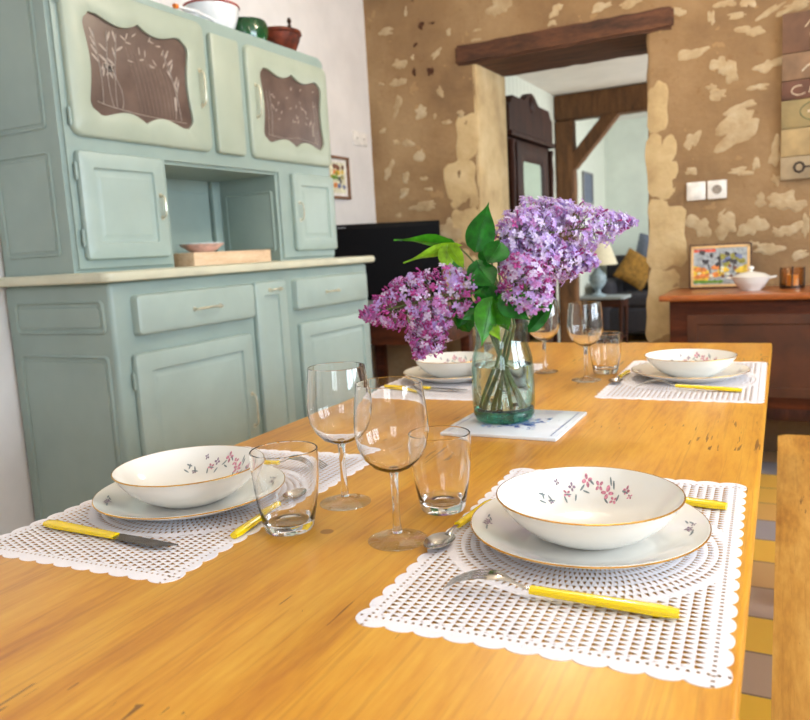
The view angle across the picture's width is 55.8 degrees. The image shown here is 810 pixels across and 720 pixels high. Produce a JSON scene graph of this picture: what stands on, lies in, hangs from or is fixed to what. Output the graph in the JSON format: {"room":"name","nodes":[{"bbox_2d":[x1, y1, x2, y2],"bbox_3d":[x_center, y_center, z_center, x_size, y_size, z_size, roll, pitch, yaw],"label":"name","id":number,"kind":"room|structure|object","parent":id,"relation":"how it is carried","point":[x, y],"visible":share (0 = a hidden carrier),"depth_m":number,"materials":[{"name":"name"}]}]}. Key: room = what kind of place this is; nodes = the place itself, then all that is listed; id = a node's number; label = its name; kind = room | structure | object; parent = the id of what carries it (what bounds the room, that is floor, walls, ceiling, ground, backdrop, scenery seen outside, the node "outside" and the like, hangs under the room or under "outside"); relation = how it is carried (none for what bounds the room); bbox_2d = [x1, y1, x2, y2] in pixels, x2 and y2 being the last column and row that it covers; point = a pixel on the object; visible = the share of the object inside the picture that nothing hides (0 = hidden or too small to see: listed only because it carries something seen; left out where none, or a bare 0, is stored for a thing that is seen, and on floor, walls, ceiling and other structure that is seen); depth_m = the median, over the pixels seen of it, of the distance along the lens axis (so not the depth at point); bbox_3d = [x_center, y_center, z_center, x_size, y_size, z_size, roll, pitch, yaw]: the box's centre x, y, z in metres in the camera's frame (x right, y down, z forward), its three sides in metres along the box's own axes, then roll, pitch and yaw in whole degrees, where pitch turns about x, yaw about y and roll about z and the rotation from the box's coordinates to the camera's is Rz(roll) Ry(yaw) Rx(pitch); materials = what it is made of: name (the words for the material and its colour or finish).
{"room":"dining room","nodes":[
{"label":"dining room","id":0,"kind":"room"},
{"bbox_2d":[0,0,380,535],"bbox_3d":[-1.795,-0.399,1.726,0.300,2.620,6.500,1,9,27],"label":"wall","id":1,"kind":"structure","parent":0,"point":[332,31],"depth_m":4.00,"materials":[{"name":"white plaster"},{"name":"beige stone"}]},
{"bbox_2d":[329,155,351,199],"bbox_3d":[-0.360,-0.982,4.117,0.020,0.226,0.220,1,9,27],"label":"framed print","id":2,"kind":"object","parent":1,"relation":"attached to","point":[339,169],"visible":0.74,"depth_m":4.14,"materials":[{"name":"paper"}]},
{"bbox_2d":[329,162,345,192],"bbox_3d":[-0.362,-0.983,4.119,0.002,0.160,0.154,1,9,27],"label":"picture","id":3,"kind":"object","parent":2,"relation":"attached to","point":[337,170],"depth_m":4.13},
{"bbox_2d":[352,131,367,146],"bbox_3d":[-0.254,-1.251,4.324,0.012,0.076,0.150,1,9,27],"label":"wall socket","id":4,"kind":"object","parent":1,"relation":"attached to","point":[359,138],"visible":1,"depth_m":4.31,"materials":[{"name":"white plastic"}]},
{"bbox_2d":[505,76,606,341],"bbox_3d":[1.226,-1.220,6.826,0.100,2.470,4.550,1,9,27],"label":"wall","id":5,"kind":"structure","parent":0,"point":[516,86],"depth_m":7.83,"materials":[{"name":"white paint"}]},
{"bbox_2d":[554,120,579,342],"bbox_3d":[1.516,-1.111,7.098,0.168,2.149,0.145,1,9,27],"label":"trim","id":6,"kind":"structure","parent":5,"relation":"attached to","point":[565,130],"depth_m":6.97,"materials":[{"name":"brown wood"}]},
{"bbox_2d":[582,171,593,204],"bbox_3d":[1.914,-1.795,7.994,0.020,0.330,0.400,1,9,27],"label":"print","id":7,"kind":"object","parent":5,"relation":"attached to","point":[587,177],"visible":0.84,"depth_m":7.99,"materials":[{"name":"paper"}]},
{"bbox_2d":[584,173,591,202],"bbox_3d":[1.909,-1.795,7.997,0.008,0.310,0.380,1,9,27],"label":"picture","id":8,"kind":"object","parent":7,"relation":"attached to","point":[587,176],"depth_m":7.99,"materials":[{"name":"paper"}]},
{"bbox_2d":[572,113,619,169],"bbox_3d":[1.686,-1.984,6.859,0.473,0.505,0.124,1,9,27],"label":"trim","id":9,"kind":"structure","parent":5,"relation":"attached to","point":[603,125],"depth_m":6.81,"materials":[{"name":"brown wood"}]},
{"bbox_2d":[554,83,646,120],"bbox_3d":[2.722,-2.257,6.270,3.030,0.226,0.165,1,9,27],"label":"trim","id":10,"kind":"structure","parent":5,"relation":"attached to","point":[629,99],"depth_m":6.71,"materials":[{"name":"brown wood"}]},
{"bbox_2d":[515,54,647,120],"bbox_3d":[2.572,-2.374,5.980,3.230,0.100,4.650,1,9,27],"label":"ceiling","id":11,"kind":"structure","parent":0,"point":[631,70],"depth_m":6.18,"materials":[{"name":"paint"}]},
{"bbox_2d":[363,0,809,451],"bbox_3d":[2.026,-1.020,3.585,5.345,2.900,0.455,1,9,27],"label":"wall","id":12,"kind":"structure","parent":0,"point":[439,129],"depth_m":3.78,"materials":[{"name":"stone"}]},
{"bbox_2d":[455,6,673,76],"bbox_3d":[0.872,-1.665,4.065,1.127,0.108,0.463,1,9,27],"label":"wooden lintel","id":13,"kind":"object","parent":12,"relation":"attached to","point":[620,36],"depth_m":3.93,"materials":[{"name":"brown wood"}]},
{"bbox_2d":[687,181,705,200],"bbox_3d":[1.402,-0.813,3.681,0.085,0.086,0.020,1,9,27],"label":"light switch","id":14,"kind":"object","parent":12,"relation":"attached to","point":[695,190],"visible":1,"depth_m":3.67,"materials":[{"name":"white plastic"}]},
{"bbox_2d":[707,179,726,198],"bbox_3d":[1.486,-0.812,3.639,0.085,0.086,0.018,1,9,27],"label":"wall socket","id":15,"kind":"object","parent":12,"relation":"attached to","point":[716,189],"visible":1,"depth_m":3.63,"materials":[{"name":"white plastic"}]},
{"bbox_2d":[711,184,722,194],"bbox_3d":[1.482,-0.811,3.632,0.052,0.052,0.002,1,9,27],"label":"outlet","id":16,"kind":"object","parent":15,"relation":"attached to","point":[716,189],"depth_m":3.63,"materials":[{"name":"white plastic"}]},
{"bbox_2d":[780,10,809,180],"bbox_3d":[1.895,-1.175,3.349,0.440,0.720,0.038,1,9,27],"label":"sign","id":17,"kind":"object","parent":12,"relation":"attached to","point":[795,104],"visible":1,"depth_m":3.41,"materials":[{"name":"beige paint"}]},
{"bbox_2d":[604,117,648,255],"bbox_3d":[3.724,-1.545,8.117,3.330,2.470,0.100,1,9,27],"label":"wall","id":18,"kind":"structure","parent":0,"point":[626,184],"depth_m":8.61,"materials":[{"name":"paint"}]},
{"bbox_2d":[623,333,776,719],"bbox_3d":[1.732,0.587,3.076,5.345,0.100,11.800,1,9,27],"label":"floor","id":19,"kind":"structure","parent":0,"point":[755,702],"depth_m":2.18,"materials":[{"name":"tile"}]},
{"bbox_2d":[0,0,374,520],"bbox_3d":[-0.695,-0.280,2.950,0.520,1.918,1.554,1,9,27],"label":"dresser","id":20,"kind":"object","parent":19,"relation":"on","point":[132,132],"visible":0.92,"depth_m":2.44,"materials":[{"name":"green paint"}]},
{"bbox_2d":[0,255,374,286],"bbox_3d":[-0.706,-0.353,2.943,0.504,0.031,1.554,1,9,27],"label":"countertop","id":21,"kind":"structure","parent":20,"relation":"on","point":[158,273],"depth_m":2.36,"materials":[{"name":"beige paint"}]},
{"bbox_2d":[172,3,216,22],"bbox_3d":[-0.742,-1.226,2.703,0.016,0.026,0.208,1,9,27],"label":"ladle","id":22,"kind":"object","parent":20,"relation":"on","point":[176,6],"visible":0.98,"depth_m":2.69,"materials":[{"name":"white metal"}]},
{"bbox_2d":[182,0,239,28],"bbox_3d":[-0.747,-1.306,2.963,0.218,0.114,0.218,-6,9,-19],"label":"enamel pot","id":23,"kind":"object","parent":20,"relation":"on","point":[225,12],"visible":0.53,"depth_m":2.88,"materials":[{"name":"white metal"}]},
{"bbox_2d":[173,249,270,266],"bbox_3d":[-0.693,-0.387,2.898,0.125,0.048,0.440,1,9,27],"label":"wooden box","id":24,"kind":"object","parent":20,"relation":"on","point":[243,256],"visible":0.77,"depth_m":2.80,"materials":[{"name":"brown wood"}]},
{"bbox_2d":[179,242,223,252],"bbox_3d":[-0.751,-0.416,2.833,0.166,0.034,0.166,1,9,27],"label":"dish","id":25,"kind":"object","parent":24,"relation":"on","point":[210,246],"visible":0.93,"depth_m":2.78,"materials":[{"name":"ceramic"}]},
{"bbox_2d":[235,17,268,40],"bbox_3d":[-0.655,-1.338,3.138,0.190,0.116,0.192,-7,9,-26],"label":"pot","id":26,"kind":"object","parent":20,"relation":"on","point":[257,27],"visible":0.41,"depth_m":3.06,"materials":[{"name":"ceramic"}]},
{"bbox_2d":[267,17,301,50],"bbox_3d":[-0.559,-1.385,3.321,0.225,0.148,0.216,1,9,27],"label":"pot","id":27,"kind":"object","parent":20,"relation":"on","point":[289,37],"visible":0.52,"depth_m":3.24,"materials":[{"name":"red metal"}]},
{"bbox_2d":[0,342,771,719],"bbox_3d":[0.170,0.493,1.333,0.812,0.750,2.323,1,9,26],"label":"dining table","id":28,"kind":"object","parent":19,"relation":"on","point":[266,627],"visible":0.41,"depth_m":0.68,"materials":[{"name":"brown wood"}]},
{"bbox_2d":[0,446,368,582],"bbox_3d":[-0.268,0.182,1.023,0.300,0.001,0.478,1,9,25],"label":"placemat","id":29,"kind":"object","parent":28,"relation":"on","point":[93,515],"visible":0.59,"depth_m":0.87,"materials":[{"name":"white plastic"}]},
{"bbox_2d":[43,520,177,546],"bbox_3d":[-0.345,0.202,0.884,0.213,0.008,0.016,1,9,29],"label":"table knife","id":30,"kind":"object","parent":29,"relation":"on","point":[53,524],"visible":1,"depth_m":0.88,"materials":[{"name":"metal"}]},
{"bbox_2d":[92,478,255,520],"bbox_3d":[-0.279,0.175,1.001,0.243,0.021,0.243,-3,8,-1],"label":"dinner plate","id":31,"kind":"object","parent":29,"relation":"on","point":[113,501],"visible":0.41,"depth_m":0.96,"materials":[{"name":"white ceramic"}]},
{"bbox_2d":[111,445,252,508],"bbox_3d":[-0.279,0.157,0.995,0.190,0.046,0.190,4,11,42],"label":"soup bowl","id":32,"kind":"object","parent":31,"relation":"on","point":[197,476],"visible":0.91,"depth_m":1.03,"materials":[{"name":"ceramic"}]},
{"bbox_2d":[184,451,248,474],"bbox_3d":[-0.254,0.143,1.058,0.102,0.025,0.038,0,9,21],"label":"print","id":33,"kind":"object","parent":32,"relation":"attached to","point":[195,462],"depth_m":1.07,"materials":[{"name":"pink paint"}]},
{"bbox_2d":[230,513,261,538],"bbox_3d":[-0.162,0.183,0.933,0.030,0.011,0.164,0,9,22],"label":"teaspoon","id":34,"kind":"object","parent":29,"relation":"on","point":[255,520],"visible":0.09,"depth_m":0.88,"materials":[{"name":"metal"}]},
{"bbox_2d":[319,459,327,468],"bbox_3d":[-0.212,0.150,1.156,0.203,0.018,0.024,0,9,21],"label":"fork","id":35,"kind":"object","parent":29,"relation":"on","point":[319,459],"visible":0.11,"depth_m":1.12,"materials":[{"name":"metal"}]},
{"bbox_2d":[249,441,318,535],"bbox_3d":[-0.136,0.148,0.876,0.078,0.094,0.078,1,9,27],"label":"water tumbler","id":36,"kind":"object","parent":28,"relation":"on","point":[284,474],"visible":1,"depth_m":0.85,"materials":[{"name":"clear glass"}]},
{"bbox_2d":[306,362,366,510],"bbox_3d":[-0.080,0.094,0.950,0.079,0.174,0.079,-8,9,-29],"label":"wine glass","id":37,"kind":"object","parent":28,"relation":"on","point":[330,387],"visible":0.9,"depth_m":0.91,"materials":[{"name":"clear glass"}]},
{"bbox_2d":[306,362,366,443],"bbox_3d":[-0.082,0.056,0.945,0.079,0.097,0.079,-8,9,-29],"label":"bowl","id":38,"kind":"object","parent":37,"relation":"on","point":[330,387],"depth_m":0.91,"materials":[{"name":"clear glass"}]},
{"bbox_2d":[353,376,428,551],"bbox_3d":[-0.013,0.109,0.815,0.079,0.174,0.079,1,9,27],"label":"wine glass","id":39,"kind":"object","parent":28,"relation":"on","point":[390,419],"visible":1,"depth_m":0.78,"materials":[{"name":"clear glass"}]},
{"bbox_2d":[353,376,428,472],"bbox_3d":[-0.015,0.071,0.810,0.079,0.097,0.079,1,9,27],"label":"bowl","id":40,"kind":"object","parent":39,"relation":"on","point":[390,419],"depth_m":0.78,"materials":[{"name":"clear glass"}]},
{"bbox_2d":[412,426,470,515],"bbox_3d":[0.043,0.133,0.913,0.074,0.094,0.074,1,9,27],"label":"water tumbler","id":41,"kind":"object","parent":28,"relation":"on","point":[441,476],"visible":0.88,"depth_m":0.89,"materials":[{"name":"clear glass"}]},
{"bbox_2d":[408,363,547,400],"bbox_3d":[0.131,0.045,1.830,0.306,0.001,0.487,1,9,26],"label":"placemat","id":42,"kind":"object","parent":28,"relation":"on","point":[539,366],"visible":0.16,"depth_m":1.67,"materials":[{"name":"white"}]},
{"bbox_2d":[403,366,473,383],"bbox_3d":[0.118,0.033,1.839,0.243,0.021,0.243,2,10,31],"label":"dinner plate","id":43,"kind":"object","parent":42,"relation":"on","point":[417,372],"visible":0.3,"depth_m":1.77,"materials":[{"name":"white ceramic"}]},
{"bbox_2d":[414,351,484,377],"bbox_3d":[0.117,0.015,1.833,0.190,0.046,0.190,0,9,23],"label":"soup bowl","id":44,"kind":"object","parent":43,"relation":"on","point":[447,364],"visible":0.77,"depth_m":1.79,"materials":[{"name":"ceramic"}]},
{"bbox_2d":[440,355,472,362],"bbox_3d":[0.119,0.002,1.901,0.102,0.025,0.038,-3,8,1],"label":"print","id":45,"kind":"object","parent":44,"relation":"attached to","point":[443,358],"depth_m":1.91,"materials":[{"name":"ceramic"}]},
{"bbox_2d":[423,386,466,389],"bbox_3d":[0.043,0.062,1.711,0.213,0.008,0.016,2,10,34],"label":"table knife","id":46,"kind":"object","parent":42,"relation":"on","point":[424,387],"visible":0.39,"depth_m":1.69,"materials":[{"name":"metal"}]},
{"bbox_2d":[484,340,517,360],"bbox_3d":[0.218,0.007,1.722,0.076,0.094,0.076,1,9,27],"label":"water tumbler","id":47,"kind":"object","parent":42,"relation":"on","point":[490,353],"visible":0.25,"depth_m":1.69,"materials":[{"name":"clear glass"}]},
{"bbox_2d":[450,409,586,441],"bbox_3d":[0.194,0.109,1.334,0.200,0.006,0.200,1,9,27],"label":"trivet","id":48,"kind":"object","parent":28,"relation":"on","point":[545,425],"visible":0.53,"depth_m":1.29,"materials":[{"name":"tile"}]},
{"bbox_2d":[471,320,534,424],"bbox_3d":[0.171,0.018,1.343,0.110,0.174,0.110,1,9,27],"label":"glass jar vase","id":49,"kind":"object","parent":48,"relation":"on","point":[503,394],"visible":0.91,"depth_m":1.31,"materials":[{"name":"teal"}]},
{"bbox_2d":[358,263,503,364],"bbox_3d":[0.048,-0.038,1.314,0.268,0.255,0.116,-6,9,-20],"label":"flowers","id":50,"kind":"object","parent":49,"relation":"in","point":[372,313],"visible":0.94,"depth_m":1.27,"materials":[{"name":"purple plant"}]},
{"bbox_2d":[404,296,496,360],"bbox_3d":[0.092,-0.017,1.347,0.198,0.198,0.084,-7,9,-26],"label":"branch","id":51,"kind":"object","parent":49,"relation":"in","point":[420,350],"visible":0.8,"depth_m":1.30,"materials":[{"name":"purple plant"}]},
{"bbox_2d":[394,234,554,362],"bbox_3d":[0.123,-0.069,1.325,0.262,0.305,0.097,0,9,22],"label":"leaves","id":52,"kind":"object","parent":49,"relation":"in","point":[488,314],"visible":0.95,"depth_m":1.30,"materials":[{"name":"green plant"}]},
{"bbox_2d":[465,195,575,363],"bbox_3d":[0.213,-0.119,1.413,0.232,0.368,0.114,-9,10,-34],"label":"branch","id":53,"kind":"object","parent":49,"relation":"in","point":[480,231],"visible":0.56,"depth_m":1.37,"materials":[{"name":"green plant"}]},
{"bbox_2d":[494,251,555,365],"bbox_3d":[0.203,-0.052,1.311,0.098,0.267,0.118,-9,10,-34],"label":"branch","id":54,"kind":"object","parent":49,"relation":"in","point":[529,301],"visible":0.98,"depth_m":1.27,"materials":[{"name":"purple plant"}]},
{"bbox_2d":[491,233,601,362],"bbox_3d":[0.250,-0.084,1.401,0.209,0.299,0.113,-6,8,-17],"label":"branch","id":55,"kind":"object","parent":49,"relation":"in","point":[587,259],"visible":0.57,"depth_m":1.36,"materials":[{"name":"purple plant"}]},
{"bbox_2d":[478,199,638,363],"bbox_3d":[0.279,-0.115,1.410,0.302,0.354,0.130,-6,9,-20],"label":"branch","id":56,"kind":"object","parent":49,"relation":"in","point":[621,222],"visible":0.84,"depth_m":1.36,"materials":[{"name":"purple plant"}]},
{"bbox_2d":[527,299,559,373],"bbox_3d":[0.335,-0.057,1.845,0.079,0.174,0.079,3,10,35],"label":"wine glass","id":57,"kind":"object","parent":28,"relation":"on","point":[550,328],"visible":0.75,"depth_m":1.81,"materials":[{"name":"clear glass"}]},
{"bbox_2d":[527,299,559,340],"bbox_3d":[0.333,-0.096,1.839,0.079,0.097,0.079,3,10,35],"label":"bowl","id":58,"kind":"object","parent":57,"relation":"on","point":[550,328],"depth_m":1.81,"materials":[{"name":"clear glass"}]},
{"bbox_2d":[355,468,746,687],"bbox_3d":[0.188,0.189,0.799,0.300,0.001,0.478,1,9,25],"label":"placemat","id":59,"kind":"object","parent":28,"relation":"on","point":[725,658],"visible":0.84,"depth_m":0.66,"materials":[{"name":"white fabric"}]},
{"bbox_2d":[423,499,491,549],"bbox_3d":[0.064,0.182,0.852,0.030,0.011,0.164,1,9,29],"label":"teaspoon","id":60,"kind":"object","parent":59,"relation":"on","point":[438,540],"visible":0.91,"depth_m":0.82,"materials":[{"name":"metal"}]},
{"bbox_2d":[443,569,679,618],"bbox_3d":[0.131,0.201,0.664,0.203,0.018,0.024,0,9,24],"label":"fork","id":61,"kind":"object","parent":59,"relation":"on","point":[622,604],"visible":1,"depth_m":0.65,"materials":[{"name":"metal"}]},
{"bbox_2d":[470,497,711,568],"bbox_3d":[0.191,0.177,0.801,0.243,0.021,0.243,1,9,27],"label":"dinner plate","id":62,"kind":"object","parent":59,"relation":"on","point":[690,529],"visible":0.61,"depth_m":0.76,"materials":[{"name":"ceramic"}]},
{"bbox_2d":[483,514,491,528],"bbox_3d":[0.090,0.175,0.825,0.009,0.004,0.043,0,9,21],"label":"print","id":63,"kind":"object","parent":62,"relation":"on","point":[487,518],"depth_m":0.83,"materials":[{"name":"purple paint"}]},
{"bbox_2d":[496,466,685,550],"bbox_3d":[0.191,0.160,0.795,0.190,0.046,0.190,1,9,29],"label":"soup bowl","id":64,"kind":"object","parent":62,"relation":"on","point":[589,508],"visible":1,"depth_m":0.83,"materials":[{"name":"ceramic"}]},
{"bbox_2d":[539,473,631,503],"bbox_3d":[0.202,0.145,0.862,0.102,0.025,0.038,-2,8,8],"label":"print","id":65,"kind":"object","parent":64,"relation":"attached to","point":[554,488],"depth_m":0.86,"materials":[{"name":"pink paint"}]},
{"bbox_2d":[684,521,695,535],"bbox_3d":[0.289,0.171,0.777,0.013,0.005,0.041,1,9,27],"label":"print","id":66,"kind":"object","parent":62,"relation":"on","point":[689,526],"depth_m":0.78,"materials":[{"name":"purple paint"}]},
{"bbox_2d":[685,497,727,509],"bbox_3d":[0.274,0.162,0.921,0.213,0.008,0.016,2,10,33],"label":"table knife","id":67,"kind":"object","parent":59,"relation":"on","point":[697,502],"visible":0.23,"depth_m":0.87,"materials":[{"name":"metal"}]},
{"bbox_2d":[567,301,603,382],"bbox_3d":[0.402,-0.041,1.702,0.079,0.174,0.079,-3,8,3],"label":"wine glass","id":68,"kind":"object","parent":28,"relation":"on","point":[585,325],"visible":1,"depth_m":1.67,"materials":[{"name":"clear glass"}]},
{"bbox_2d":[567,301,603,345],"bbox_3d":[0.400,-0.079,1.696,0.079,0.097,0.079,-3,8,3],"label":"bowl","id":69,"kind":"object","parent":68,"relation":"on","point":[585,325],"depth_m":1.67,"materials":[{"name":"clear glass"}]},
{"bbox_2d":[589,331,621,373],"bbox_3d":[0.469,-0.017,1.791,0.076,0.094,0.076,1,9,27],"label":"water tumbler","id":70,"kind":"object","parent":28,"relation":"on","point":[605,354],"visible":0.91,"depth_m":1.76,"materials":[{"name":"clear glass"}]},
{"bbox_2d":[595,360,766,402],"bbox_3d":[0.619,0.040,1.670,0.309,0.001,0.492,1,9,26],"label":"placemat","id":71,"kind":"object","parent":28,"relation":"on","point":[761,368],"visible":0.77,"depth_m":1.56,"materials":[{"name":"white plastic"}]},
{"bbox_2d":[608,370,630,383],"bbox_3d":[0.482,0.037,1.706,0.030,0.011,0.164,1,9,28],"label":"teaspoon","id":72,"kind":"object","parent":71,"relation":"on","point":[618,379],"visible":1,"depth_m":1.67,"materials":[{"name":"metal"}]},
{"bbox_2d":[635,379,741,391],"bbox_3d":[0.569,0.051,1.541,0.203,0.018,0.024,2,9,30],"label":"fork","id":73,"kind":"object","parent":71,"relation":"on","point":[717,388],"visible":1,"depth_m":1.52,"materials":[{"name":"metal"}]},
{"bbox_2d":[631,362,749,383],"bbox_3d":[0.623,0.028,1.674,0.243,0.021,0.243,-8,9,-29],"label":"dinner plate","id":74,"kind":"object","parent":71,"relation":"on","point":[645,369],"visible":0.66,"depth_m":1.64,"materials":[{"name":"white ceramic"}]},
{"bbox_2d":[644,349,737,377],"bbox_3d":[0.622,0.011,1.668,0.190,0.046,0.190,-11,11,-42],"label":"soup bowl","id":75,"kind":"object","parent":74,"relation":"on","point":[681,363],"visible":0.96,"depth_m":1.63,"materials":[{"name":"ceramic"}]},
{"bbox_2d":[670,352,716,360],"bbox_3d":[0.654,-0.004,1.728,0.102,0.025,0.038,1,9,26],"label":"print","id":76,"kind":"object","parent":75,"relation":"attached to","point":[674,356],"depth_m":1.74,"materials":[{"name":"ceramic"}]},
{"bbox_2d":[369,307,472,377],"bbox_3d":[0.026,0.102,4.185,0.650,0.735,0.540,0,9,24],"label":"stand","id":77,"kind":"object","parent":19,"relation":"on","point":[380,337],"visible":0.09,"depth_m":3.96,"materials":[{"name":"brown wood"}]},
{"bbox_2d":[334,220,442,314],"bbox_3d":[-0.097,-0.489,4.076,0.594,0.478,0.270,-5,8,-10],"label":"television","id":78,"kind":"object","parent":77,"relation":"on","point":[376,240],"visible":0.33,"depth_m":4.05,"materials":[{"name":"black plastic"}]},
{"bbox_2d":[505,93,558,341],"bbox_3d":[0.845,-0.856,5.661,0.300,2.120,1.010,1,9,27],"label":"wardrobe","id":79,"kind":"object","parent":19,"relation":"on","point":[529,126],"visible":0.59,"depth_m":5.42,"materials":[{"name":"brown wood"}]},
{"bbox_2d":[523,161,546,341],"bbox_3d":[0.955,-0.745,5.622,0.006,1.380,0.470,1,9,27],"label":"mirror glass","id":80,"kind":"object","parent":79,"relation":"attached to","point":[533,171],"depth_m":5.58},
{"bbox_2d":[580,294,630,342],"bbox_3d":[1.941,-0.362,7.427,0.460,0.523,0.340,1,9,27],"label":"side table","id":81,"kind":"object","parent":19,"relation":"on","point":[620,301],"visible":0.5,"depth_m":7.26,"materials":[{"name":"grey wood"}]},
{"bbox_2d":[580,241,617,296],"bbox_3d":[1.859,-0.878,7.381,0.380,0.520,0.380,1,9,27],"label":"table lamp","id":82,"kind":"object","parent":81,"relation":"on","point":[597,278],"visible":0.7,"depth_m":7.31,"materials":[{"name":"ceramic"}]},
{"bbox_2d":[592,255,647,332],"bbox_3d":[3.098,-0.665,7.832,2.150,0.880,0.940,1,9,27],"label":"sofa","id":83,"kind":"object","parent":19,"relation":"on","point":[637,311],"visible":0.2,"depth_m":7.85,"materials":[{"name":"black fabric"}]},
{"bbox_2d":[613,248,648,290],"bbox_3d":[2.409,-0.946,7.984,0.464,0.460,0.139,-1,8,15],"label":"cushion","id":84,"kind":"object","parent":83,"relation":"on","point":[633,269],"visible":0.91,"depth_m":7.94,"materials":[{"name":"fabric"}]},
{"bbox_2d":[617,290,647,307],"bbox_3d":[2.653,-0.642,7.920,0.860,0.140,0.640,1,9,27],"label":"seat cushion","id":85,"kind":"object","parent":83,"relation":"on","point":[638,299],"depth_m":7.75,"materials":[{"name":"grey fabric"}]},
{"bbox_2d":[636,233,648,281],"bbox_3d":[2.661,-1.047,8.074,0.611,0.608,0.178,1,9,27],"label":"cushion","id":86,"kind":"object","parent":83,"relation":"on","point":[643,241],"visible":0.1,"depth_m":8.08,"materials":[{"name":"fabric"}]},
{"bbox_2d":[659,285,809,421],"bbox_3d":[2.076,0.093,3.200,1.865,0.803,0.490,1,9,27],"label":"wooden sideboard","id":87,"kind":"object","parent":19,"relation":"on","point":[779,317],"visible":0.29,"depth_m":3.22,"materials":[{"name":"brown wood"}]},
{"bbox_2d":[689,242,751,288],"bbox_3d":[1.488,-0.444,3.610,0.272,0.208,0.037,1,9,27],"label":"framed painting","id":88,"kind":"object","parent":87,"relation":"on","point":[710,265],"visible":0.88,"depth_m":3.61},
{"bbox_2d":[726,266,776,290],"bbox_3d":[1.532,-0.363,3.383,0.159,0.108,0.159,-6,8,-17],"label":"tureen","id":89,"kind":"object","parent":87,"relation":"on","point":[751,280],"visible":1,"depth_m":3.34,"materials":[{"name":"ceramic"}]},
{"bbox_2d":[733,277,768,290],"bbox_3d":[1.534,-0.339,3.386,0.152,0.057,0.152,1,9,27],"label":"bowl","id":90,"kind":"object","parent":89,"relation":"on","point":[744,283],"depth_m":3.34,"materials":[{"name":"ceramic"}]},
{"bbox_2d":[780,266,804,288],"bbox_3d":[1.713,-0.365,3.379,0.101,0.092,0.102,1,9,27],"label":"candle jar","id":91,"kind":"object","parent":87,"relation":"on","point":[791,280],"visible":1,"depth_m":3.36,"materials":[{"name":"orange glass"}]},
{"bbox_2d":[786,275,797,285],"bbox_3d":[1.714,-0.351,3.381,0.048,0.046,0.048,1,9,27],"label":"candle","id":92,"kind":"object","parent":91,"relation":"on","point":[795,277],"depth_m":3.36,"materials":[{"name":"wax"}]},
{"bbox_2d":[771,434,809,719],"bbox_3d":[0.777,0.623,1.263,0.306,0.445,2.330,1,9,26],"label":"wooden bench","id":93,"kind":"object","parent":19,"relation":"on","point":[790,695],"visible":1,"depth_m":1.34,"materials":[{"name":"brown wood"}]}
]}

